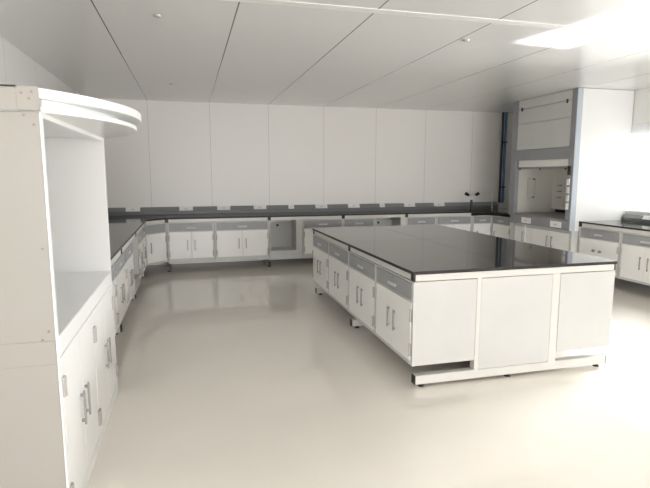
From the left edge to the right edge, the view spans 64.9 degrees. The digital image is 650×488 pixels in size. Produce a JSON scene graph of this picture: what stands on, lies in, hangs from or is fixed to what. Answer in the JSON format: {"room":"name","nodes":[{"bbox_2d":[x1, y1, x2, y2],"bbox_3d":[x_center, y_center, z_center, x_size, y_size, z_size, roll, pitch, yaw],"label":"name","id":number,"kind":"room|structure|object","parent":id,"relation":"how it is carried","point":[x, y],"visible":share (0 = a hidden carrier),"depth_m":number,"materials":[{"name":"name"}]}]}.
{"room":"science laboratory","nodes":[
{"label":"science laboratory","id":0,"kind":"room"},
{"bbox_2d":[0,36,79,137],"bbox_3d":[-1.007,0.489,-2.318,0.120,2.700,21.950,-2,8,-15],"label":"wall","id":1,"kind":"structure","parent":0,"point":[16,68],"depth_m":4.99,"materials":[{"name":"white paint"}]},
{"bbox_2d":[103,99,512,264],"bbox_3d":[-0.051,-1.095,9.246,7.960,2.700,0.120,-2,8,-15],"label":"wall","id":2,"kind":"structure","parent":0,"point":[180,153],"depth_m":9.02,"materials":[{"name":"white paint"}]},
{"bbox_2d":[108,202,497,215],"bbox_3d":[-0.129,-0.647,9.170,7.300,0.131,0.092,-2,8,-15],"label":"service trunking","id":3,"kind":"object","parent":2,"relation":"attached to","point":[438,205],"visible":0.97,"depth_m":9.01,"materials":[{"name":"grey metal"}]},
{"bbox_2d":[126,207,139,211],"bbox_3d":[-3.138,-0.565,8.347,0.220,0.071,0.039,-2,8,-15],"label":"socket","id":4,"kind":"object","parent":3,"relation":"attached to","point":[128,209],"depth_m":8.34,"materials":[{"name":"white plastic"}]},
{"bbox_2d":[179,206,192,210],"bbox_3d":[-2.326,-0.594,8.561,0.220,0.071,0.039,-2,8,-15],"label":"socket","id":5,"kind":"object","parent":3,"relation":"attached to","point":[181,208],"depth_m":8.56,"materials":[{"name":"white plastic"}]},
{"bbox_2d":[217,206,229,209],"bbox_3d":[-1.727,-0.616,8.719,0.220,0.071,0.039,-2,8,-15],"label":"socket","id":6,"kind":"object","parent":3,"relation":"attached to","point":[218,207],"depth_m":8.71,"materials":[{"name":"white plastic"}]},
{"bbox_2d":[254,205,266,208],"bbox_3d":[-1.128,-0.637,8.876,0.220,0.071,0.039,-2,8,-15],"label":"socket","id":7,"kind":"object","parent":3,"relation":"attached to","point":[255,206],"depth_m":8.87,"materials":[{"name":"white plastic"}]},
{"bbox_2d":[315,204,327,207],"bbox_3d":[-0.065,-0.676,9.156,0.220,0.071,0.039,-2,8,-15],"label":"socket","id":8,"kind":"object","parent":3,"relation":"attached to","point":[316,205],"depth_m":9.15,"materials":[{"name":"white plastic"}]},
{"bbox_2d":[348,204,359,207],"bbox_3d":[0.525,-0.697,9.311,0.220,0.071,0.039,-2,8,-15],"label":"socket","id":9,"kind":"object","parent":3,"relation":"attached to","point":[349,205],"depth_m":9.30,"materials":[{"name":"white plastic"}]},
{"bbox_2d":[404,203,414,206],"bbox_3d":[1.588,-0.735,9.591,0.220,0.071,0.039,-2,8,-15],"label":"socket","id":10,"kind":"object","parent":3,"relation":"attached to","point":[405,204],"depth_m":9.58,"materials":[{"name":"white plastic"}]},
{"bbox_2d":[434,202,444,205],"bbox_3d":[2.178,-0.756,9.746,0.220,0.071,0.039,-2,8,-15],"label":"socket","id":11,"kind":"object","parent":3,"relation":"attached to","point":[437,203],"depth_m":9.74,"materials":[{"name":"white plastic"}]},
{"bbox_2d":[498,112,504,202],"bbox_3d":[3.446,-1.681,9.988,0.043,1.737,0.044,-2,8,-15],"label":"pipe","id":12,"kind":"object","parent":2,"relation":"attached to","point":[503,113],"visible":1,"depth_m":9.97,"materials":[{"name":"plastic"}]},
{"bbox_2d":[501,112,507,202],"bbox_3d":[3.512,-1.684,10.015,0.068,1.737,0.079,-2,8,-15],"label":"pipe","id":13,"kind":"object","parent":2,"relation":"attached to","point":[506,113],"visible":1,"depth_m":9.99,"materials":[{"name":"blue metal"}]},
{"bbox_2d":[0,0,649,112],"bbox_3d":[2.781,-1.034,-1.511,7.960,0.100,22.190,-2,8,-15],"label":"ceiling","id":14,"kind":"structure","parent":0,"point":[212,51],"depth_m":4.85,"materials":[{"name":"white paint"}]},
{"bbox_2d":[223,0,649,36],"bbox_3d":[1.312,-1.736,3.978,7.720,0.008,0.090,-2,8,-15],"label":"trim","id":15,"kind":"structure","parent":14,"relation":"attached to","point":[271,2],"depth_m":3.85,"materials":[{"name":"white metal"}]},
{"bbox_2d":[87,258,649,487],"bbox_3d":[2.781,1.740,-1.131,7.960,0.100,22.190,-2,8,-15],"label":"floor","id":16,"kind":"structure","parent":0,"point":[236,374],"depth_m":3.42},
{"bbox_2d":[0,84,140,487],"bbox_3d":[-1.595,0.234,2.682,1.265,1.848,1.527,-2,8,-15],"label":"storage cabinet","id":17,"kind":"object","parent":16,"relation":"on","point":[59,373],"visible":1,"depth_m":2.10,"materials":[{"name":"white"}]},
{"bbox_2d":[54,271,111,355],"bbox_3d":[-1.728,0.337,2.662,0.958,0.086,1.459,-2,8,-15],"label":"niche shelf","id":18,"kind":"object","parent":17,"relation":"attached to","point":[78,293],"depth_m":2.77,"materials":[{"name":"white"}]},
{"bbox_2d":[111,222,145,334],"bbox_3d":[-2.484,0.370,5.452,0.803,0.828,4.152,-2,8,-15],"label":"frame","id":19,"kind":"object","parent":16,"relation":"on","point":[117,255],"visible":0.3,"depth_m":5.13,"materials":[{"name":"white metal"}]},
{"bbox_2d":[111,264,118,335],"bbox_3d":[-1.917,0.523,3.925,0.515,0.609,0.829,-2,8,-15],"label":"base cabinet","id":20,"kind":"object","parent":19,"relation":"attached to","point":[114,289],"visible":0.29,"depth_m":4.30,"materials":[{"name":"grey"}]},
{"bbox_2d":[113,251,127,330],"bbox_3d":[-2.122,0.418,4.690,0.515,0.609,0.758,-2,8,-15],"label":"base cabinet","id":21,"kind":"object","parent":19,"relation":"attached to","point":[120,274],"visible":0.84,"depth_m":4.69,"materials":[{"name":"grey"}]},
{"bbox_2d":[108,220,145,259],"bbox_3d":[-2.528,-0.052,5.401,0.885,0.022,4.144,-2,8,-15],"label":"countertop","id":22,"kind":"structure","parent":19,"relation":"on","point":[120,232],"depth_m":5.91,"materials":[{"name":"black stone"}]},
{"bbox_2d":[124,241,135,308],"bbox_3d":[-2.318,0.318,5.422,0.515,0.609,0.758,-2,8,-15],"label":"base cabinet","id":23,"kind":"object","parent":19,"relation":"attached to","point":[129,260],"visible":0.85,"depth_m":5.43,"materials":[{"name":"grey metal"}]},
{"bbox_2d":[132,234,139,294],"bbox_3d":[-2.514,0.239,6.107,0.490,0.639,0.664,-2,8,-15],"label":"base cabinet","id":24,"kind":"object","parent":19,"relation":"attached to","point":[135,240],"visible":0.1,"depth_m":6.37,"materials":[{"name":"grey metal"}]},
{"bbox_2d":[138,231,143,279],"bbox_3d":[-2.656,0.145,6.684,0.515,0.609,0.526,-2,8,-15],"label":"base cabinet","id":25,"kind":"object","parent":19,"relation":"attached to","point":[140,245],"visible":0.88,"depth_m":6.70,"materials":[{"name":"grey metal"}]},
{"bbox_2d":[141,226,147,272],"bbox_3d":[-2.796,0.074,7.203,0.515,0.609,0.546,-2,8,-15],"label":"base cabinet","id":26,"kind":"object","parent":19,"relation":"attached to","point":[144,241],"visible":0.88,"depth_m":7.22,"materials":[{"name":"grey metal"}]},
{"bbox_2d":[269,220,302,258],"bbox_3d":[-0.700,-0.106,8.623,0.545,0.639,0.490,-2,8,-15],"label":"base cabinet","id":27,"kind":"object","parent":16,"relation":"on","point":[285,236],"visible":0.75,"depth_m":8.62,"materials":[{"name":"grey metal"}]},
{"bbox_2d":[165,213,473,271],"bbox_3d":[0.021,-0.104,8.911,5.322,0.828,0.703,-2,8,-15],"label":"frame","id":28,"kind":"object","parent":16,"relation":"on","point":[268,262],"visible":0.5,"depth_m":8.43,"materials":[{"name":"white metal"}]},
{"bbox_2d":[145,220,167,265],"bbox_3d":[-2.710,-0.040,7.838,0.425,0.661,0.406,5,9,34],"label":"base cabinet","id":29,"kind":"object","parent":28,"relation":"attached to","point":[155,231],"visible":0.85,"depth_m":7.73,"materials":[{"name":"silver metal"}]},
{"bbox_2d":[108,215,167,220],"bbox_3d":[-3.060,-0.398,7.922,1.163,0.022,1.044,-2,8,-15],"label":"countertop","id":30,"kind":"structure","parent":29,"relation":"on","point":[125,217],"depth_m":7.94,"materials":[{"name":"black stone"}]},
{"bbox_2d":[167,222,214,263],"bbox_3d":[-2.152,-0.052,8.228,0.714,0.639,0.515,-2,8,-15],"label":"base cabinet","id":31,"kind":"object","parent":28,"relation":"attached to","point":[188,242],"visible":0.98,"depth_m":8.00,"materials":[{"name":"grey metal"}]},
{"bbox_2d":[214,220,269,261],"bbox_3d":[-1.383,-0.079,8.430,0.864,0.639,0.515,-2,8,-15],"label":"base cabinet","id":32,"kind":"object","parent":28,"relation":"attached to","point":[234,240],"visible":0.96,"depth_m":8.20,"materials":[{"name":"grey metal"}]},
{"bbox_2d":[166,211,342,218],"bbox_3d":[-1.161,-0.486,8.568,2.839,0.022,0.758,-2,8,-15],"label":"countertop","id":33,"kind":"structure","parent":28,"relation":"on","point":[280,214],"depth_m":8.36,"materials":[{"name":"black stone"}]},
{"bbox_2d":[332,209,472,215],"bbox_3d":[1.389,-0.578,9.239,2.433,0.022,0.758,-2,8,-15],"label":"countertop","id":34,"kind":"structure","parent":28,"relation":"on","point":[435,211],"depth_m":9.04,"materials":[{"name":"black stone"}]},
{"bbox_2d":[457,208,509,214],"bbox_3d":[3.247,-0.606,9.440,1.259,0.022,1.320,-2,8,-15],"label":"countertop","id":35,"kind":"structure","parent":28,"relation":"on","point":[486,210],"depth_m":9.47,"materials":[{"name":"black stone"}]},
{"bbox_2d":[465,192,479,210],"bbox_3d":[2.708,-0.790,9.437,0.296,0.342,0.078,-2,8,-15],"label":"tap","id":36,"kind":"object","parent":35,"relation":"on","point":[466,193],"visible":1,"depth_m":9.43,"materials":[{"name":"black metal"}]},
{"bbox_2d":[302,219,342,257],"bbox_3d":[-0.092,-0.126,8.770,0.693,0.639,0.515,-2,8,-15],"label":"base cabinet","id":37,"kind":"object","parent":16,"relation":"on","point":[307,224],"visible":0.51,"depth_m":8.49,"materials":[{"name":"grey metal"}]},
{"bbox_2d":[343,218,374,226],"bbox_3d":[0.521,-0.148,8.931,0.567,0.639,0.515,-2,8,-15],"label":"base cabinet","id":38,"kind":"object","parent":16,"relation":"on","point":[348,222],"visible":0.23,"depth_m":8.67,"materials":[{"name":"grey metal"}]},
{"bbox_2d":[375,217,405,225],"bbox_3d":[1.074,-0.170,9.089,0.571,0.639,0.490,-2,8,-15],"label":"base cabinet","id":39,"kind":"object","parent":16,"relation":"on","point":[391,221],"visible":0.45,"depth_m":9.19,"materials":[{"name":"grey metal"}]},
{"bbox_2d":[406,216,435,224],"bbox_3d":[1.634,-0.188,9.224,0.569,0.639,0.515,-2,8,-15],"label":"base cabinet","id":40,"kind":"object","parent":16,"relation":"on","point":[409,220],"visible":0.23,"depth_m":8.96,"materials":[{"name":"grey metal"}]},
{"bbox_2d":[436,216,471,231],"bbox_3d":[2.255,-0.210,9.387,0.704,0.639,0.515,-2,8,-15],"label":"base cabinet","id":41,"kind":"object","parent":16,"relation":"on","point":[459,222],"visible":0.32,"depth_m":9.14,"materials":[{"name":"grey metal"}]},
{"bbox_2d":[313,230,615,386],"bbox_3d":[1.055,0.399,5.241,1.705,0.827,2.989,-2,8,-15],"label":"frame","id":42,"kind":"object","parent":16,"relation":"on","point":[516,322],"visible":0.52,"depth_m":3.81,"materials":[{"name":"white metal"}]},
{"bbox_2d":[312,234,329,294],"bbox_3d":[0.172,0.217,6.153,0.520,0.609,0.742,-2,8,-15],"label":"base cabinet","id":43,"kind":"object","parent":42,"relation":"attached to","point":[320,252],"visible":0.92,"depth_m":6.04,"materials":[{"name":"grey metal"}]},
{"bbox_2d":[328,242,348,311],"bbox_3d":[0.364,0.316,5.437,0.520,0.609,0.742,-2,8,-15],"label":"base cabinet","id":44,"kind":"object","parent":42,"relation":"attached to","point":[338,262],"visible":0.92,"depth_m":5.32,"materials":[{"name":"grey metal"}]},
{"bbox_2d":[348,251,375,333],"bbox_3d":[0.557,0.414,4.720,0.520,0.609,0.742,-2,8,-15],"label":"base cabinet","id":45,"kind":"object","parent":42,"relation":"attached to","point":[362,271],"visible":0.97,"depth_m":4.60,"materials":[{"name":"grey"}]},
{"bbox_2d":[312,226,422,243],"bbox_3d":[0.433,-0.113,5.842,0.863,0.022,1.395,-2,8,-15],"label":"countertop","id":46,"kind":"structure","parent":42,"relation":"on","point":[369,233],"depth_m":5.71,"materials":[{"name":"black stone"}]},
{"bbox_2d":[374,264,476,365],"bbox_3d":[0.749,0.512,4.003,0.520,0.609,0.742,-2,8,-15],"label":"base cabinet","id":47,"kind":"object","parent":42,"relation":"attached to","point":[423,322],"visible":0.99,"depth_m":3.67,"materials":[{"name":"grey"}]},
{"bbox_2d":[345,239,520,274],"bbox_3d":[0.818,0.084,4.406,0.863,0.022,1.603,-2,8,-15],"label":"countertop","id":48,"kind":"structure","parent":42,"relation":"on","point":[414,257],"depth_m":4.14,"materials":[{"name":"black stone"}]},
{"bbox_2d":[378,225,495,238],"bbox_3d":[1.266,-0.143,6.061,0.860,0.022,1.395,-2,8,-15],"label":"countertop","id":49,"kind":"structure","parent":42,"relation":"on","point":[419,231],"depth_m":5.91,"materials":[{"name":"black plastic"}]},
{"bbox_2d":[425,237,617,268],"bbox_3d":[1.651,0.054,4.626,0.860,0.022,1.603,-2,8,-15],"label":"countertop","id":50,"kind":"structure","parent":42,"relation":"on","point":[525,255],"depth_m":4.35,"materials":[{"name":"black stone"}]},
{"bbox_2d":[504,270,614,350],"bbox_3d":[1.937,0.469,4.315,0.520,0.609,0.742,-2,8,-15],"label":"base cabinet","id":51,"kind":"object","parent":42,"relation":"attached to","point":[585,298],"visible":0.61,"depth_m":3.95,"materials":[{"name":"grey"}]},
{"bbox_2d":[472,213,491,234],"bbox_3d":[2.797,-0.163,9.539,0.396,0.774,0.515,-2,8,-15],"label":"base cabinet","id":52,"kind":"object","parent":16,"relation":"on","point":[481,223],"visible":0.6,"depth_m":9.28,"materials":[{"name":"grey metal"}]},
{"bbox_2d":[492,215,509,238],"bbox_3d":[3.402,-0.113,9.169,0.625,0.774,0.559,-2,8,-15],"label":"base cabinet","id":53,"kind":"object","parent":16,"relation":"on","point":[500,223],"visible":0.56,"depth_m":9.06,"materials":[{"name":"grey metal"}]},
{"bbox_2d":[508,88,633,252],"bbox_3d":[3.759,-0.928,8.045,0.958,2.696,1.479,-2,8,-15],"label":"fume hood","id":54,"kind":"object","parent":16,"relation":"on","point":[570,149],"visible":0.93,"depth_m":7.42,"materials":[{"name":"silver metal"}]},
{"bbox_2d":[521,217,530,223],"bbox_3d":[3.241,-0.381,8.237,0.011,0.090,0.230,-2,8,-15],"label":"socket","id":55,"kind":"object","parent":54,"relation":"attached to","point":[524,220],"depth_m":8.24,"materials":[{"name":"white plastic"}]},
{"bbox_2d":[518,212,564,218],"bbox_3d":[3.779,-0.443,8.119,0.895,0.023,1.325,-2,8,-15],"label":"countertop","id":56,"kind":"structure","parent":54,"relation":"on","point":[561,215],"depth_m":8.30,"materials":[{"name":"grey"}]},
{"bbox_2d":[550,221,560,227],"bbox_3d":[3.418,-0.291,7.576,0.011,0.090,0.230,-2,8,-15],"label":"socket","id":57,"kind":"object","parent":54,"relation":"attached to","point":[553,224],"depth_m":7.57,"materials":[{"name":"white plastic"}]},
{"bbox_2d":[579,223,649,235],"bbox_3d":[4.399,0.295,5.995,0.763,0.828,3.077,-2,8,-15],"label":"frame","id":58,"kind":"object","parent":16,"relation":"on","point":[580,224],"visible":0.23,"depth_m":6.70,"materials":[{"name":"white metal"}]},
{"bbox_2d":[578,227,621,277],"bbox_3d":[3.962,0.092,7.072,0.530,0.609,0.731,-2,8,-15],"label":"base cabinet","id":59,"kind":"object","parent":58,"relation":"attached to","point":[601,243],"visible":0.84,"depth_m":6.94,"materials":[{"name":"grey metal"}]},
{"bbox_2d":[579,220,649,231],"bbox_3d":[4.420,-0.127,5.943,0.805,0.022,3.085,-2,8,-15],"label":"countertop","id":60,"kind":"structure","parent":58,"relation":"on","point":[642,226],"depth_m":6.88,"materials":[{"name":"black plastic"}]},
{"bbox_2d":[622,214,649,222],"bbox_3d":[4.764,-0.200,6.043,0.092,0.094,3.000,-2,8,-15],"label":"service trunking","id":61,"kind":"object","parent":60,"relation":"on","point":[627,217],"visible":1,"depth_m":7.24,"materials":[{"name":"grey metal"}]},
{"bbox_2d":[618,232,649,285],"bbox_3d":[4.163,0.190,6.351,0.515,0.609,0.761,-2,8,-15],"label":"base cabinet","id":62,"kind":"object","parent":58,"relation":"attached to","point":[634,262],"visible":1,"depth_m":6.42,"materials":[{"name":"grey metal"}]},
{"bbox_2d":[625,88,649,215],"bbox_3d":[6.570,0.216,-0.324,0.120,2.700,21.950,-2,8,-15],"label":"wall","id":63,"kind":"structure","parent":0,"point":[641,105],"depth_m":7.19,"materials":[{"name":"white paint"}]},
{"bbox_2d":[625,123,649,214],"bbox_3d":[4.578,-1.033,7.023,0.106,1.260,1.170,-2,8,-15],"label":"window","id":64,"kind":"structure","parent":63,"relation":"in","point":[638,181],"depth_m":7.25,"materials":[{"name":"white glass"}]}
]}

